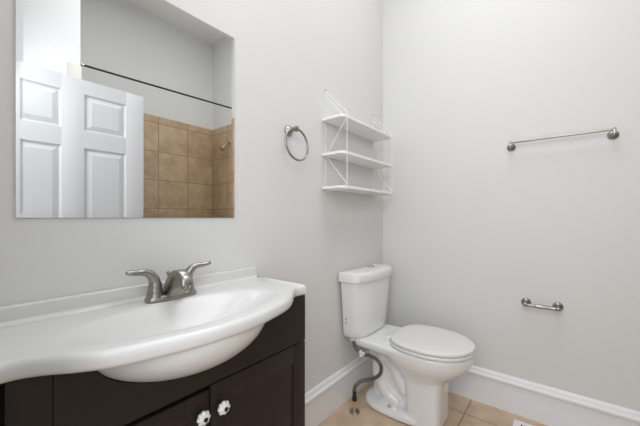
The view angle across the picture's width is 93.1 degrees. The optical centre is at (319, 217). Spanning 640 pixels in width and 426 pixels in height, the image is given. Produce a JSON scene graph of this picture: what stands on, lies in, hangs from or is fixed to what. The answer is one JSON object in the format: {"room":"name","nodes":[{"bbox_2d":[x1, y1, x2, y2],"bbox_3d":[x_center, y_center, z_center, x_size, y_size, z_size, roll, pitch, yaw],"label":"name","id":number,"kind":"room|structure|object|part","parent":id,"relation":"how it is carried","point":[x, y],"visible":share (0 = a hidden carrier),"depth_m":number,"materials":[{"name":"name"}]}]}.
{"room":"bathroom","nodes":[
{"label":"bathroom","id":0,"kind":"room"},
{"bbox_2d":[0,0,382,392],"bbox_3d":[-0.200,-0.445,1.442,0.100,3.150,2.160,0,0,39],"label":"wall","id":1,"kind":"structure","parent":0,"point":[284,225],"depth_m":1.37,"materials":[{"name":"white paint"}]},
{"bbox_2d":[15,0,233,217],"bbox_3d":[-0.527,-0.351,0.951,0.004,0.702,0.608,0,0,39],"label":"wall mirror","id":2,"kind":"object","parent":1,"relation":"attached to","point":[124,108],"visible":1,"depth_m":0.88,"materials":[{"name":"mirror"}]},
{"bbox_2d":[0,266,257,327],"bbox_3d":[-0.512,0.228,0.950,0.027,0.050,0.792,0,0,39],"label":"backsplash","id":3,"kind":"structure","parent":1,"relation":"attached to","point":[22,313],"depth_m":0.81,"materials":[{"name":"white ceramic"}]},
{"bbox_2d":[284,125,308,160],"bbox_3d":[-0.123,-0.345,1.402,0.069,0.176,0.157,0,0,39],"label":"towel ring","id":4,"kind":"object","parent":1,"relation":"attached to","point":[289,130],"visible":1,"depth_m":1.40,"materials":[{"name":"silver metal"}]},
{"bbox_3d":[-0.124,-0.407,1.405,0.064,0.052,0.052,0,0,39],"label":"post","id":5,"kind":"part","parent":4,"relation":"part of","materials":[{"name":"silver metal"}]},
{"bbox_2d":[305,351,372,425],"bbox_3d":[0.101,0.981,1.717,0.026,0.199,1.155,0,0,39],"label":"baseboard","id":6,"kind":"structure","parent":1,"relation":"attached to","point":[322,400],"depth_m":1.69,"materials":[{"name":"white paint"}]},
{"bbox_2d":[322,88,391,196],"bbox_3d":[0.245,-0.419,1.800,0.145,0.560,0.580,0,0,39],"label":"wall shelf","id":7,"kind":"object","parent":1,"relation":"attached to","point":[346,122],"visible":1,"depth_m":1.72,"materials":[{"name":"white metal"}]},
{"bbox_3d":[0.085,-0.419,1.599,0.143,0.560,0.017,0,0,39],"label":"frame","id":8,"kind":"part","parent":7,"relation":"part of","materials":[{"name":"white metal"}]},
{"bbox_3d":[0.411,-0.419,2.006,0.143,0.560,0.017,0,0,39],"label":"frame","id":9,"kind":"part","parent":7,"relation":"part of","materials":[{"name":"white metal"}]},
{"bbox_2d":[318,381,546,425],"bbox_3d":[0.416,1.105,0.371,2.200,0.050,2.860,0,0,39],"label":"floor","id":10,"kind":"structure","parent":0,"point":[463,411],"depth_m":1.64,"materials":[{"name":"beige tile"}]},
{"bbox_2d":[0,295,304,425],"bbox_3d":[-0.386,0.681,0.887,0.300,0.798,0.768,0,0,39],"label":"vanity cabinet","id":11,"kind":"object","parent":10,"relation":"on","point":[263,384],"visible":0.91,"depth_m":0.78,"materials":[{"name":"brown wood"}]},
{"bbox_2d":[0,266,305,383],"bbox_3d":[-0.359,0.300,0.833,0.411,0.194,0.806,0,0,39],"label":"washbasin","id":12,"kind":"object","parent":11,"relation":"in","point":[115,334],"visible":0.97,"depth_m":0.71,"materials":[{"name":"white ceramic"}]},
{"bbox_2d":[125,261,210,302],"bbox_3d":[-0.429,0.196,0.913,0.132,0.098,0.256,0,0,39],"label":"faucet","id":13,"kind":"object","parent":12,"relation":"on","point":[179,283],"visible":1,"depth_m":0.89,"materials":[{"name":"silver metal"}]},
{"bbox_3d":[-0.508,0.184,0.876,0.041,0.074,0.100,0,0,39],"label":"lever handle","id":14,"kind":"part","parent":13,"relation":"part of","materials":[{"name":"silver metal"}]},
{"bbox_3d":[-0.459,0.238,0.937,0.054,0.014,0.150,0,0,39],"label":"plate","id":15,"kind":"part","parent":13,"relation":"part of","materials":[{"name":"silver metal"}]},
{"bbox_3d":[-0.423,0.196,0.909,0.118,0.083,0.049,0,0,39],"label":"spout","id":16,"kind":"part","parent":13,"relation":"part of","materials":[{"name":"silver metal"}]},
{"bbox_3d":[-0.410,0.184,0.998,0.041,0.074,0.100,0,0,39],"label":"lever handle","id":17,"kind":"part","parent":13,"relation":"part of","materials":[{"name":"silver metal"}]},
{"bbox_3d":[-0.424,0.727,0.671,0.015,0.527,0.382,0,0,39],"label":"door","id":18,"kind":"part","parent":11,"relation":"part of","materials":[{"name":"brown wood"}]},
{"bbox_3d":[-0.302,0.518,0.783,0.034,0.038,0.038,0,0,39],"label":"knob","id":19,"kind":"part","parent":11,"relation":"part of","materials":[{"name":"white ceramic"}]},
{"bbox_3d":[-0.264,0.518,0.827,0.034,0.038,0.038,0,0,39],"label":"knob","id":20,"kind":"part","parent":11,"relation":"part of","materials":[{"name":"white ceramic"}]},
{"bbox_3d":[-0.182,0.722,0.971,0.018,0.537,0.382,0,0,39],"label":"door","id":21,"kind":"part","parent":11,"relation":"part of","materials":[{"name":"brown wood"}]},
{"bbox_2d":[339,263,474,425],"bbox_3d":[0.500,0.689,1.696,0.662,0.776,0.454,0,0,39],"label":"toilet","id":22,"kind":"object","parent":10,"relation":"on","point":[419,362],"visible":0.98,"depth_m":1.65,"materials":[{"name":"white ceramic"}]},
{"bbox_3d":[0.307,0.337,1.851,0.167,0.059,0.454,0,0,39],"label":"tank lid","id":23,"kind":"part","parent":22,"relation":"part of","materials":[{"name":"white ceramic"}]},
{"bbox_3d":[0.306,0.525,1.852,0.148,0.334,0.428,0,0,39],"label":"tank","id":24,"kind":"part","parent":22,"relation":"part of","materials":[{"name":"white ceramic"}]},
{"bbox_2d":[349,338,382,414],"bbox_3d":[0.239,0.884,1.671,0.198,0.391,0.097,0,0,39],"label":"supply hose","id":25,"kind":"object","parent":22,"relation":"attached to","point":[354,411],"visible":0.98,"depth_m":1.68,"materials":[{"name":"black rubber"}]},
{"bbox_3d":[0.509,0.881,1.694,0.634,0.392,0.374,0,0,39],"label":"bowl","id":26,"kind":"part","parent":22,"relation":"part of","materials":[{"name":"white ceramic"}]},
{"bbox_3d":[0.602,0.673,1.619,0.406,0.015,0.380,0,0,39],"label":"seat","id":27,"kind":"part","parent":22,"relation":"part of","materials":[{"name":"white plastic"}]},
{"bbox_3d":[0.602,0.652,1.619,0.405,0.020,0.379,0,0,39],"label":"lid","id":28,"kind":"part","parent":22,"relation":"part of","materials":[{"name":"white plastic"}]},
{"bbox_2d":[513,419,532,425],"bbox_3d":[1.100,1.077,1.472,0.280,0.006,0.143,0,0,39],"label":"floor vent","id":29,"kind":"object","parent":10,"relation":"in","point":[516,422],"visible":1,"depth_m":1.58,"materials":[{"name":"white metal"}]},
{"bbox_2d":[383,0,639,411],"bbox_3d":[1.381,-0.445,1.495,2.300,3.150,0.100,0,0,39],"label":"wall","id":30,"kind":"structure","parent":0,"point":[474,227],"depth_m":1.66,"materials":[{"name":"white paint"}]},
{"bbox_2d":[521,298,563,310],"bbox_3d":[1.150,0.458,1.574,0.181,0.045,0.064,0,0,39],"label":"toilet paper holder","id":31,"kind":"object","parent":30,"relation":"attached to","point":[557,306],"visible":1,"depth_m":1.55,"materials":[{"name":"silver metal"}]},
{"bbox_3d":[1.097,0.458,1.617,0.045,0.045,0.064,0,0,39],"label":"post","id":32,"kind":"part","parent":31,"relation":"part of","materials":[{"name":"silver metal"}]},
{"bbox_3d":[1.203,0.458,1.532,0.045,0.045,0.064,0,0,39],"label":"post","id":33,"kind":"part","parent":31,"relation":"part of","materials":[{"name":"silver metal"}]},
{"bbox_2d":[448,365,639,425],"bbox_3d":[1.053,0.981,1.677,1.560,0.199,0.026,0,0,39],"label":"baseboard","id":34,"kind":"structure","parent":30,"relation":"attached to","point":[546,405],"depth_m":1.60,"materials":[{"name":"white paint"}]},
{"bbox_2d":[507,127,618,150],"bbox_3d":[1.204,-0.390,1.533,0.450,0.043,0.062,0,0,39],"label":"towel bar","id":35,"kind":"object","parent":30,"relation":"attached to","point":[613,134],"visible":1,"depth_m":1.48,"materials":[{"name":"silver metal"}]},
{"bbox_3d":[1.044,-0.390,1.660,0.042,0.043,0.062,0,0,39],"label":"post","id":36,"kind":"part","parent":35,"relation":"part of","materials":[{"name":"silver metal"}]},
{"bbox_3d":[1.363,-0.390,1.405,0.042,0.043,0.062,0,0,39],"label":"post","id":37,"kind":"part","parent":35,"relation":"part of","materials":[{"name":"silver metal"}]}
]}

